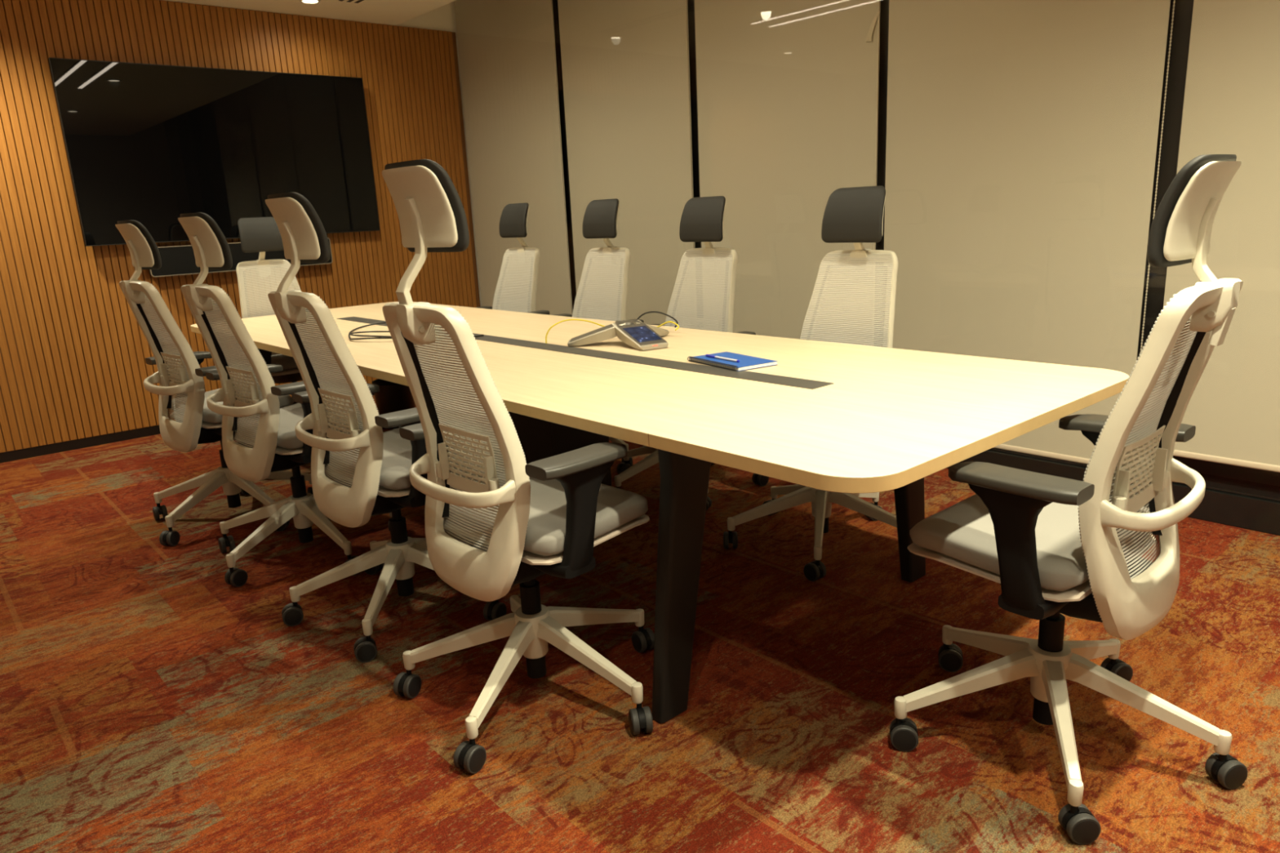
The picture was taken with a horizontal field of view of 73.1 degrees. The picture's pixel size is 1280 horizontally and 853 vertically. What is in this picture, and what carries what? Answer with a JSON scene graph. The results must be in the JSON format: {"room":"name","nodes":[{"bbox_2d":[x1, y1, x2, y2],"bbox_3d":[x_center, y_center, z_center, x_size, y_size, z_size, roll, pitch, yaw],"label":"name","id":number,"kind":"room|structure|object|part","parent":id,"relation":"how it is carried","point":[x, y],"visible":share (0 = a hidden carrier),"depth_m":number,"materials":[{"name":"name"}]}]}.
{"room":"conference room","nodes":[
{"label":"conference room","id":0,"kind":"room"},
{"bbox_2d":[159,0,456,25],"bbox_3d":[-0.329,-1.990,1.791,5.050,0.377,8.220,-15,18,-39],"label":"ceiling","id":1,"kind":"structure","parent":0,"point":[388,12],"depth_m":5.42,"materials":[{"name":"paint"}]},
{"bbox_2d":[298,0,320,4],"bbox_3d":[-1.993,-2.571,5.213,0.124,0.010,0.124,-15,18,-39],"label":"recessed light","id":2,"kind":"object","parent":1,"relation":"in","point":[307,2],"visible":1,"depth_m":5.22,"materials":[{"name":"beige"}]},
{"bbox_2d":[302,0,317,3],"bbox_3d":[-1.993,-2.570,5.214,0.083,0.002,0.083,-15,18,-39],"label":"diffuser","id":3,"kind":"object","parent":2,"relation":"attached to","point":[304,1],"depth_m":5.22,"materials":[{"name":"white plastic"}]},
{"bbox_2d":[335,0,366,4],"bbox_3d":[-1.391,-2.506,4.844,0.155,0.004,1.200,-15,18,-39],"label":"ceiling vent","id":4,"kind":"object","parent":1,"relation":"in","point":[358,2],"visible":1,"depth_m":5.26,"materials":[{"name":"metal"}]},
{"bbox_2d":[395,1,481,306],"bbox_3d":[-3.039,-1.391,5.160,5.050,2.900,0.128,-15,18,-39],"label":"wall","id":5,"kind":"structure","parent":0,"point":[442,18],"depth_m":6.24,"materials":[{"name":"paint"}]},
{"bbox_2d":[0,393,373,462],"bbox_3d":[-3.019,0.023,5.370,4.795,0.057,0.018,-15,18,-39],"label":"baseboard","id":6,"kind":"structure","parent":5,"relation":"attached to","point":[15,455],"depth_m":5.10,"materials":[{"name":"black wood"}]},
{"bbox_2d":[48,57,380,246],"bbox_3d":[-2.534,-1.689,5.383,1.781,1.002,0.081,-15,18,-39],"label":"television","id":7,"kind":"object","parent":5,"relation":"attached to","point":[148,144],"visible":0.94,"depth_m":5.23,"materials":[{"name":"black plastic"}]},
{"bbox_2d":[0,0,476,453],"bbox_3d":[-3.078,-1.203,5.056,4.730,2.473,0.014,-15,18,-39],"label":"wall paneling","id":8,"kind":"structure","parent":5,"relation":"attached to","point":[407,73],"depth_m":5.13,"materials":[{"name":"brown wood"}]},
{"bbox_2d":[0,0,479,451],"bbox_3d":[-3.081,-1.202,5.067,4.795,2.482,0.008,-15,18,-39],"label":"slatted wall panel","id":9,"kind":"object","parent":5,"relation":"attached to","point":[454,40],"depth_m":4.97,"materials":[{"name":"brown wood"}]},
{"bbox_2d":[148,237,333,276],"bbox_3d":[-2.529,-1.088,5.510,1.112,0.174,0.082,-15,18,-39],"label":"bar","id":10,"kind":"object","parent":5,"relation":"attached to","point":[175,260],"visible":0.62,"depth_m":5.27,"materials":[{"name":"black plastic"}]},
{"bbox_2d":[0,395,1279,852],"bbox_3d":[-0.226,0.699,2.494,5.050,0.120,8.300,-15,18,-39],"label":"floor","id":11,"kind":"structure","parent":0,"point":[151,701],"depth_m":2.21,"materials":[{"name":"carpet"}]},
{"bbox_2d":[115,220,313,546],"bbox_3d":[-1.770,-0.219,3.600,0.697,1.264,0.714,10,19,41],"label":"office chair","id":12,"kind":"object","parent":11,"relation":"on","point":[195,424],"visible":0.83,"depth_m":3.48,"materials":[{"name":"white plastic"}]},
{"bbox_3d":[-1.972,-0.591,3.350,0.038,0.261,0.073,10,19,41],"label":"headrest stem","id":13,"kind":"part","parent":12,"relation":"part of","materials":[{"name":"beige plastic"}]},
{"bbox_3d":[-2.001,-0.311,3.560,0.046,0.485,0.113,2,15,20],"label":"rail","id":14,"kind":"part","parent":12,"relation":"part of","materials":[{"name":"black plastic"}]},
{"bbox_3d":[-1.921,-0.240,3.476,0.387,0.695,0.149,10,19,41],"label":"backrest frame","id":15,"kind":"part","parent":12,"relation":"part of","materials":[{"name":"beige plastic"}]},
{"bbox_3d":[-1.954,0.256,3.745,0.328,0.146,0.044,-2,14,2],"label":"leg","id":16,"kind":"part","parent":12,"relation":"part of","materials":[{"name":"beige plastic"}]},
{"bbox_3d":[-1.940,-0.155,3.764,0.188,0.257,0.169,10,19,41],"label":"armrest","id":17,"kind":"part","parent":12,"relation":"part of","materials":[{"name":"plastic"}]},
{"bbox_3d":[-1.831,0.293,3.571,0.044,0.146,0.328,2,15,19],"label":"leg","id":18,"kind":"part","parent":12,"relation":"part of","materials":[{"name":"beige plastic"}]},
{"bbox_3d":[-1.654,-0.104,3.507,0.188,0.257,0.169,10,19,41],"label":"armrest","id":19,"kind":"part","parent":12,"relation":"part of","materials":[{"name":"plastic"}]},
{"bbox_2d":[170,388,293,423],"bbox_3d":[-1.748,-0.101,3.696,0.489,0.075,0.365,10,19,41],"label":"seat cushion","id":20,"kind":"object","parent":12,"relation":"on","point":[206,415],"depth_m":3.57,"materials":[{"name":"grey fabric"}]},
{"bbox_2d":[234,217,308,444],"bbox_3d":[-1.946,-0.521,4.825,0.720,1.272,0.695,-15,18,-39],"label":"office chair","id":21,"kind":"object","parent":11,"relation":"on","point":[261,235],"visible":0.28,"depth_m":4.83,"materials":[{"name":"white plastic"}]},
{"bbox_3d":[-2.148,-0.977,4.893,0.038,0.261,0.073,-15,18,-39],"label":"headrest stem","id":22,"kind":"part","parent":21,"relation":"part of","materials":[{"name":"beige plastic"}]},
{"bbox_3d":[-2.096,-0.600,4.947,0.387,0.695,0.149,-15,18,-39],"label":"backrest frame","id":23,"kind":"part","parent":21,"relation":"part of","materials":[{"name":"beige plastic"}]},
{"bbox_2d":[271,353,297,370],"bbox_3d":[-1.926,-0.373,4.817,0.489,0.075,0.365,-15,18,-39],"label":"seat cushion","id":24,"kind":"object","parent":21,"relation":"on","point":[288,363],"depth_m":4.64,"materials":[{"name":"grey fabric"}]},
{"bbox_2d":[177,212,391,586],"bbox_3d":[-1.272,-0.134,3.150,0.695,1.270,0.708,10,19,41],"label":"office chair","id":25,"kind":"object","parent":11,"relation":"on","point":[266,432],"visible":0.85,"depth_m":3.02,"materials":[{"name":"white plastic"}]},
{"bbox_3d":[-1.485,-0.506,2.894,0.038,0.261,0.073,10,19,41],"label":"headrest stem","id":26,"kind":"part","parent":25,"relation":"part of","materials":[{"name":"beige plastic"}]},
{"bbox_3d":[-1.513,-0.220,3.106,0.046,0.485,0.113,2,15,20],"label":"rail","id":27,"kind":"part","parent":25,"relation":"part of","materials":[{"name":"black plastic"}]},
{"bbox_3d":[-1.433,-0.150,3.022,0.387,0.695,0.149,10,19,41],"label":"backrest frame","id":28,"kind":"part","parent":25,"relation":"part of","materials":[{"name":"beige plastic"}]},
{"bbox_3d":[-1.465,0.341,3.311,0.328,0.146,0.044,-1,14,8],"label":"leg","id":29,"kind":"part","parent":25,"relation":"part of","materials":[{"name":"beige plastic"}]},
{"bbox_2d":[233,403,363,448],"bbox_3d":[-1.260,-0.011,3.241,0.489,0.075,0.365,10,19,41],"label":"seat cushion","id":30,"kind":"object","parent":25,"relation":"on","point":[285,436],"depth_m":3.12,"materials":[{"name":"grey fabric"}]},
{"bbox_3d":[-1.166,-0.014,3.053,0.188,0.257,0.169,10,19,41],"label":"armrest","id":31,"kind":"part","parent":25,"relation":"part of","materials":[{"name":"black plastic"}]},
{"bbox_2d":[265,192,506,662],"bbox_3d":[-0.791,-0.052,2.672,0.699,1.300,0.718,-16,19,-42],"label":"office chair","id":32,"kind":"object","parent":11,"relation":"on","point":[370,468],"visible":0.9,"depth_m":2.50,"materials":[{"name":"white plastic"}]},
{"bbox_3d":[-0.975,-0.433,2.385,0.073,0.261,0.038,-16,19,-42],"label":"headrest stem","id":33,"kind":"part","parent":32,"relation":"part of","materials":[{"name":"beige plastic"}]},
{"bbox_3d":[-0.995,-0.120,2.606,0.046,0.485,0.113,3,15,23],"label":"rail","id":34,"kind":"part","parent":32,"relation":"part of","materials":[{"name":"black plastic"}]},
{"bbox_3d":[-0.920,-0.049,2.518,0.149,0.695,0.387,-16,19,-42],"label":"backrest frame","id":35,"kind":"part","parent":32,"relation":"part of","materials":[{"name":"beige plastic"}]},
{"bbox_3d":[-0.926,0.036,2.806,0.169,0.257,0.188,-16,19,-42],"label":"armrest","id":36,"kind":"part","parent":32,"relation":"part of","materials":[{"name":"plastic"}]},
{"bbox_3d":[-0.772,0.486,2.596,0.044,0.146,0.328,-2,14,4],"label":"leg","id":37,"kind":"part","parent":32,"relation":"part of","materials":[{"name":"beige plastic"}]},
{"bbox_2d":[328,427,481,490],"bbox_3d":[-0.738,0.093,2.729,0.365,0.075,0.489,-16,19,-42],"label":"seat cushion","id":38,"kind":"object","parent":32,"relation":"on","point":[393,473],"depth_m":2.59,"materials":[{"name":"grey fabric"}]},
{"bbox_3d":[-0.654,0.091,2.535,0.169,0.257,0.188,-16,19,-42],"label":"armrest","id":39,"kind":"part","parent":32,"relation":"part of","materials":[{"name":"black plastic"}]},
{"bbox_2d":[371,378,415,428],"bbox_3d":[-1.502,-0.148,5.299,0.250,0.282,0.250,-15,18,-39],"label":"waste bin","id":40,"kind":"object","parent":11,"relation":"on","point":[392,397],"visible":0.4,"depth_m":5.19,"materials":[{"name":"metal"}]},
{"bbox_2d":[457,202,549,414],"bbox_3d":[-0.812,-0.604,4.919,0.688,1.282,0.714,-16,19,-42],"label":"office chair","id":41,"kind":"object","parent":11,"relation":"on","point":[513,218],"visible":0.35,"depth_m":4.92,"materials":[{"name":"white plastic"}]},
{"bbox_3d":[-0.690,-0.683,5.010,0.149,0.695,0.387,-16,19,-42],"label":"backrest frame","id":42,"kind":"part","parent":41,"relation":"part of","materials":[{"name":"beige plastic"}]},
{"bbox_3d":[-0.671,-1.072,4.950,0.073,0.261,0.038,-16,19,-42],"label":"headrest stem","id":43,"kind":"part","parent":41,"relation":"part of","materials":[{"name":"beige plastic"}]},
{"bbox_2d":[382,159,654,773],"bbox_3d":[-0.276,0.048,2.105,0.704,1.332,0.708,-16,19,-42],"label":"office chair","id":44,"kind":"object","parent":11,"relation":"on","point":[524,522],"visible":1,"depth_m":1.98,"materials":[{"name":"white plastic"}]},
{"bbox_3d":[-0.490,-0.356,1.849,0.073,0.261,0.038,-16,19,-42],"label":"headrest stem","id":45,"kind":"part","parent":44,"relation":"part of","materials":[{"name":"beige plastic"}]},
{"bbox_3d":[-0.508,-0.011,2.078,0.046,0.485,0.113,3,15,23],"label":"rail","id":46,"kind":"part","parent":44,"relation":"part of","materials":[{"name":"black plastic"}]},
{"bbox_3d":[-0.434,0.060,1.989,0.149,0.695,0.387,-16,19,-42],"label":"backrest frame","id":47,"kind":"part","parent":44,"relation":"part of","materials":[{"name":"beige plastic"}]},
{"bbox_3d":[-0.459,0.558,2.249,0.328,0.146,0.044,-2,14,1],"label":"leg","id":48,"kind":"part","parent":44,"relation":"part of","materials":[{"name":"beige plastic"}]},
{"bbox_3d":[-0.437,0.145,2.278,0.169,0.257,0.188,-16,19,-42],"label":"armrest","id":49,"kind":"part","parent":44,"relation":"part of","materials":[{"name":"plastic"}]},
{"bbox_3d":[-0.335,0.595,2.076,0.044,0.146,0.328,2,15,19],"label":"leg","id":50,"kind":"part","parent":44,"relation":"part of","materials":[{"name":"beige plastic"}]},
{"bbox_2d":[448,473,648,555],"bbox_3d":[-0.251,0.202,2.198,0.365,0.075,0.489,-16,19,-42],"label":"seat cushion","id":51,"kind":"object","parent":44,"relation":"on","point":[545,533],"depth_m":2.07,"materials":[{"name":"grey fabric"}]},
{"bbox_3d":[-0.168,0.200,2.005,0.169,0.257,0.188,-16,19,-42],"label":"armrest","id":52,"kind":"part","parent":44,"relation":"part of","materials":[{"name":"black plastic"}]},
{"bbox_2d":[555,198,644,466],"bbox_3d":[-0.283,-0.466,4.286,0.709,1.272,0.704,-16,19,-42],"label":"office chair","id":53,"kind":"object","parent":11,"relation":"on","point":[601,216],"visible":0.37,"depth_m":4.33,"materials":[{"name":"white plastic"}]},
{"bbox_3d":[-0.276,-0.623,4.481,0.113,0.485,0.046,-8,15,-21],"label":"rail","id":54,"kind":"part","parent":53,"relation":"part of","materials":[{"name":"white plastic"}]},
{"bbox_3d":[-0.172,-0.560,4.420,0.149,0.695,0.387,-16,19,-42],"label":"backrest frame","id":55,"kind":"part","parent":53,"relation":"part of","materials":[{"name":"beige plastic"}]},
{"bbox_3d":[-0.153,-0.939,4.363,0.073,0.261,0.038,-16,19,-42],"label":"headrest stem","id":56,"kind":"part","parent":53,"relation":"part of","materials":[{"name":"beige plastic"}]},
{"bbox_3d":[-0.102,-0.588,4.308,0.046,0.485,0.113,3,15,23],"label":"rail","id":57,"kind":"part","parent":53,"relation":"part of","materials":[{"name":"white plastic"}]},
{"bbox_2d":[190,301,1128,723],"bbox_3d":[-0.523,0.017,3.494,1.243,0.738,4.202,-15,18,-39],"label":"conference table","id":58,"kind":"object","parent":11,"relation":"on","point":[829,416],"visible":0.62,"depth_m":2.15,"materials":[{"name":"beige wood"}]},
{"bbox_3d":[-1.882,-0.099,4.283,0.217,0.705,0.060,-15,18,-39],"label":"leg","id":59,"kind":"part","parent":58,"relation":"part of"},
{"bbox_2d":[348,321,484,340],"bbox_3d":[-1.048,-0.409,3.721,0.414,0.026,0.858,-15,18,-39],"label":"coiled cable","id":60,"kind":"object","parent":58,"relation":"on","point":[349,333],"visible":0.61,"depth_m":3.58,"materials":[{"name":"black plastic"}]},
{"bbox_2d":[545,319,679,343],"bbox_3d":[-0.105,-0.377,3.284,0.508,0.084,0.093,-3,14,-1],"label":"cable","id":61,"kind":"object","parent":58,"relation":"on","point":[555,324],"visible":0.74,"depth_m":3.26,"materials":[{"name":"yellow plastic"}]},
{"bbox_2d":[567,320,669,350],"bbox_3d":[-0.032,-0.341,3.140,0.421,0.078,0.344,-9,15,-25],"label":"phone","id":62,"kind":"object","parent":58,"relation":"on","point":[636,334],"visible":1,"depth_m":3.12,"materials":[{"name":"beige"}]},
{"bbox_3d":[-0.159,-0.344,3.180,0.215,0.076,0.108,-3,14,0],"label":"leg","id":63,"kind":"part","parent":62,"relation":"part of","materials":[{"name":"beige"}]},
{"bbox_3d":[-0.157,-0.352,3.178,0.202,0.061,0.092,-3,14,0],"label":"leg","id":64,"kind":"part","parent":62,"relation":"part of","materials":[{"name":"grey plastic"}]},
{"bbox_3d":[0.000,-0.328,3.088,0.159,0.077,0.234,-15,18,-39],"label":"leg","id":65,"kind":"part","parent":62,"relation":"part of","materials":[{"name":"beige"}]},
{"bbox_3d":[-0.003,-0.336,3.084,0.143,0.061,0.219,-15,18,-39],"label":"leg","id":66,"kind":"part","parent":62,"relation":"part of","materials":[{"name":"grey metal"}]},
{"bbox_3d":[0.018,-0.371,3.256,0.227,0.076,0.126,-15,18,-39],"label":"leg","id":67,"kind":"part","parent":62,"relation":"part of","materials":[{"name":"beige"}]},
{"bbox_2d":[636,311,678,327],"bbox_3d":[0.050,-0.414,3.373,0.197,0.060,0.104,-9,15,-23],"label":"power cable","id":68,"kind":"object","parent":62,"relation":"attached to","point":[644,313],"visible":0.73,"depth_m":3.41,"materials":[{"name":"black plastic"}]},
{"bbox_3d":[0.103,0.355,2.090,0.217,0.705,0.060,-15,18,-39],"label":"leg","id":69,"kind":"part","parent":58,"relation":"part of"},
{"bbox_2d":[687,351,777,371],"bbox_3d":[0.280,-0.204,2.671,0.160,0.016,0.256,-11,16,-29],"label":"spiral notebook","id":70,"kind":"object","parent":58,"relation":"on","point":[746,362],"visible":1,"depth_m":2.63,"materials":[{"name":"blue paper"}]},
{"bbox_2d":[705,354,739,362],"bbox_3d":[0.255,-0.211,2.672,0.011,0.009,0.162,-12,17,-31],"label":"ballpoint pen","id":71,"kind":"object","parent":70,"relation":"on","point":[706,355],"visible":1,"depth_m":2.67,"materials":[{"name":"grey plastic"}]},
{"bbox_3d":[0.836,0.164,2.713,0.217,0.705,0.060,-15,18,-39],"label":"leg","id":72,"kind":"part","parent":58,"relation":"part of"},
{"bbox_2d":[613,195,768,511],"bbox_3d":[0.139,-0.338,3.733,0.701,1.256,0.682,-16,19,-42],"label":"office chair","id":73,"kind":"object","parent":11,"relation":"on","point":[702,219],"visible":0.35,"depth_m":3.75,"materials":[{"name":"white plastic"}]},
{"bbox_3d":[0.189,-0.499,3.894,0.113,0.485,0.046,-8,15,-21],"label":"rail","id":74,"kind":"part","parent":73,"relation":"part of","materials":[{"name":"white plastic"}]},
{"bbox_3d":[0.293,-0.436,3.834,0.149,0.695,0.387,-16,19,-42],"label":"backrest frame","id":75,"kind":"part","parent":73,"relation":"part of","materials":[{"name":"beige plastic"}]},
{"bbox_3d":[0.312,-0.798,3.780,0.073,0.261,0.038,-16,19,-42],"label":"headrest stem","id":76,"kind":"part","parent":73,"relation":"part of","materials":[{"name":"beige plastic"}]},
{"bbox_3d":[0.363,-0.464,3.721,0.046,0.485,0.113,3,15,23],"label":"rail","id":77,"kind":"part","parent":73,"relation":"part of","materials":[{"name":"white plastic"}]},
{"bbox_2d":[723,186,897,581],"bbox_3d":[0.653,-0.190,3.039,0.670,1.254,0.705,-15,19,-41],"label":"office chair","id":78,"kind":"object","parent":11,"relation":"on","point":[855,215],"visible":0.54,"depth_m":3.05,"materials":[{"name":"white plastic"}]},
{"bbox_3d":[0.477,0.295,3.123,0.328,0.146,0.044,-4,14,-4],"label":"leg","id":79,"kind":"part","parent":78,"relation":"part of","materials":[{"name":"beige plastic"}]},
{"bbox_3d":[0.666,-0.345,3.188,0.113,0.485,0.046,-8,15,-20],"label":"rail","id":80,"kind":"part","parent":78,"relation":"part of","materials":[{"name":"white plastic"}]},
{"bbox_3d":[0.617,0.328,2.962,0.044,0.146,0.328,1,14,14],"label":"leg","id":81,"kind":"part","parent":78,"relation":"part of","materials":[{"name":"beige plastic"}]},
{"bbox_3d":[0.768,-0.281,3.125,0.149,0.695,0.387,-15,19,-41],"label":"backrest frame","id":82,"kind":"part","parent":78,"relation":"part of","materials":[{"name":"beige plastic"}]},
{"bbox_3d":[0.789,-0.643,3.071,0.073,0.261,0.038,-15,19,-41],"label":"headrest stem","id":83,"kind":"part","parent":78,"relation":"part of","materials":[{"name":"beige plastic"}]},
{"bbox_3d":[0.837,-0.309,3.011,0.046,0.485,0.113,4,15,24],"label":"rail","id":84,"kind":"part","parent":78,"relation":"part of","materials":[{"name":"white plastic"}]},
{"bbox_2d":[889,154,1247,844],"bbox_3d":[0.932,0.095,1.841,0.695,1.258,0.706,-15,18,-39],"label":"office chair","id":85,"kind":"object","parent":11,"relation":"on","point":[1054,545],"visible":1,"depth_m":1.69,"materials":[{"name":"white plastic"}]},
{"bbox_3d":[0.736,0.578,1.940,0.328,0.146,0.044,-3,14,-2],"label":"leg","id":86,"kind":"part","parent":85,"relation":"part of","materials":[{"name":"beige plastic"}]},
{"bbox_3d":[0.764,0.227,1.718,0.188,0.257,0.169,-15,18,-39],"label":"armrest","id":87,"kind":"part","parent":85,"relation":"part of","materials":[{"name":"black plastic"}]},
{"bbox_2d":[909,493,1152,591],"bbox_3d":[0.865,0.222,1.903,0.489,0.075,0.365,-15,18,-39],"label":"seat cushion","id":88,"kind":"object","parent":85,"relation":"on","point":[961,535],"depth_m":1.79,"materials":[{"name":"grey fabric"}]},
{"bbox_3d":[0.869,0.613,1.774,0.044,0.146,0.328,1,15,16],"label":"leg","id":89,"kind":"part","parent":85,"relation":"part of","materials":[{"name":"beige plastic"}]},
{"bbox_3d":[1.054,0.152,1.965,0.188,0.257,0.169,-15,18,-39],"label":"armrest","id":90,"kind":"part","parent":85,"relation":"part of","materials":[{"name":"plastic"}]},
{"bbox_3d":[1.016,0.069,1.678,0.387,0.695,0.149,-15,18,-39],"label":"backrest frame","id":91,"kind":"part","parent":85,"relation":"part of","materials":[{"name":"beige plastic"}]},
{"bbox_3d":[1.093,-0.008,1.759,0.046,0.485,0.113,-7,15,-18],"label":"rail","id":92,"kind":"part","parent":85,"relation":"part of","materials":[{"name":"black plastic"}]},
{"bbox_3d":[1.033,-0.278,1.552,0.038,0.261,0.073,-15,18,-39],"label":"headrest stem","id":93,"kind":"part","parent":85,"relation":"part of","materials":[{"name":"beige plastic"}]},
{"bbox_2d":[552,0,1279,486],"bbox_3d":[1.554,-1.227,3.707,0.100,2.860,8.300,-15,18,-39],"label":"wall","id":94,"kind":"structure","parent":0,"point":[1245,473],"depth_m":3.34,"materials":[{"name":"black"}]},
{"bbox_2d":[453,0,573,315],"bbox_3d":[-0.874,-1.764,6.119,0.063,2.698,1.174,-15,18,-39],"label":"roller blind","id":95,"kind":"object","parent":94,"relation":"attached to","point":[506,55],"visible":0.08,"depth_m":5.99,"materials":[{"name":"fabric"}]},
{"bbox_2d":[550,0,572,316],"bbox_3d":[-0.517,-1.763,5.652,0.007,2.450,0.007,-15,18,-39],"label":"blind cord","id":96,"kind":"object","parent":95,"relation":"hanging from","point":[550,0],"visible":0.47,"depth_m":5.64,"materials":[{"name":"beige plastic"}]},
{"bbox_2d":[555,0,576,301],"bbox_3d":[-0.415,-1.700,5.707,0.115,2.730,0.100,-15,18,-39],"label":"trim","id":97,"kind":"structure","parent":94,"relation":"attached to","point":[556,1],"depth_m":5.66,"materials":[{"name":"black metal"}]},
{"bbox_2d":[557,0,697,328],"bbox_3d":[-0.068,-1.580,5.229,0.063,2.698,1.138,-15,18,-39],"label":"roller blind","id":98,"kind":"object","parent":94,"relation":"attached to","point":[624,64],"visible":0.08,"depth_m":5.14,"materials":[{"name":"fabric"}]},
{"bbox_2d":[684,0,696,323],"bbox_3d":[0.276,-1.582,4.775,0.007,2.450,0.007,-15,18,-39],"label":"blind cord","id":99,"kind":"object","parent":98,"relation":"hanging from","point":[685,0],"visible":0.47,"depth_m":4.73,"materials":[{"name":"beige plastic"}]},
{"bbox_2d":[688,0,703,329],"bbox_3d":[0.376,-1.519,4.832,0.115,2.730,0.100,-15,18,-39],"label":"trim","id":100,"kind":"structure","parent":94,"relation":"attached to","point":[691,2],"depth_m":4.75,"materials":[{"name":"black metal"}]},
{"bbox_2d":[694,0,880,346],"bbox_3d":[0.722,-1.400,4.356,0.063,2.698,1.139,-15,18,-39],"label":"roller blind","id":101,"kind":"object","parent":94,"relation":"attached to","point":[787,89],"visible":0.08,"depth_m":4.34,"materials":[{"name":"fabric"}]},
{"bbox_2d":[865,0,880,342],"bbox_3d":[1.050,-1.405,3.916,0.011,2.450,0.071,-15,18,-39],"label":"blind cord","id":102,"kind":"object","parent":101,"relation":"hanging from","point":[868,38],"visible":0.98,"depth_m":3.85,"materials":[{"name":"beige plastic"}]},
{"bbox_3d":[1.070,-1.401,3.898,0.006,2.450,0.006,-7,15,-18],"label":"cord","id":103,"kind":"part","parent":102,"relation":"part of","materials":[{"name":"beige fabric"}]},
{"bbox_2d":[874,0,888,346],"bbox_3d":[1.167,-1.338,3.958,0.115,2.730,0.100,-15,18,-39],"label":"trim","id":104,"kind":"structure","parent":94,"relation":"attached to","point":[884,14],"depth_m":3.91,"materials":[{"name":"black"}]},
{"bbox_2d":[883,0,1170,464],"bbox_3d":[1.500,-1.222,3.496,0.063,2.698,1.117,-15,18,-39],"label":"roller blind","id":105,"kind":"object","parent":94,"relation":"attached to","point":[1022,135],"visible":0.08,"depth_m":3.48,"materials":[{"name":"fabric"}]},
{"bbox_2d":[1140,0,1175,353],"bbox_3d":[1.852,-1.222,3.033,0.006,2.457,0.006,-15,18,-39],"label":"blind cord","id":106,"kind":"object","parent":105,"relation":"hanging from","point":[1174,2],"visible":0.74,"depth_m":3.09,"materials":[{"name":"beige plastic"}]},
{"bbox_2d":[946,447,1279,535],"bbox_3d":[1.541,0.130,3.921,0.175,0.128,8.220,-15,18,-39],"label":"baseboard","id":107,"kind":"structure","parent":94,"relation":"attached to","point":[1246,504],"depth_m":3.17,"materials":[{"name":"black wood"}]},
{"bbox_2d":[1137,0,1194,470],"bbox_3d":[1.947,-1.160,3.096,0.115,2.730,0.100,-15,18,-39],"label":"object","id":108,"kind":"structure","parent":94,"relation":"attached to","point":[1183,15],"depth_m":3.09,"materials":[{"name":"black"}]},
{"bbox_2d":[1163,0,1279,472],"bbox_3d":[2.299,-1.083,2.599,0.063,2.606,1.154,-15,18,-39],"label":"roller blind","id":109,"kind":"object","parent":94,"relation":"attached to","point":[1232,99],"visible":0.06,"depth_m":2.96,"materials":[{"name":"fabric"}]}
]}

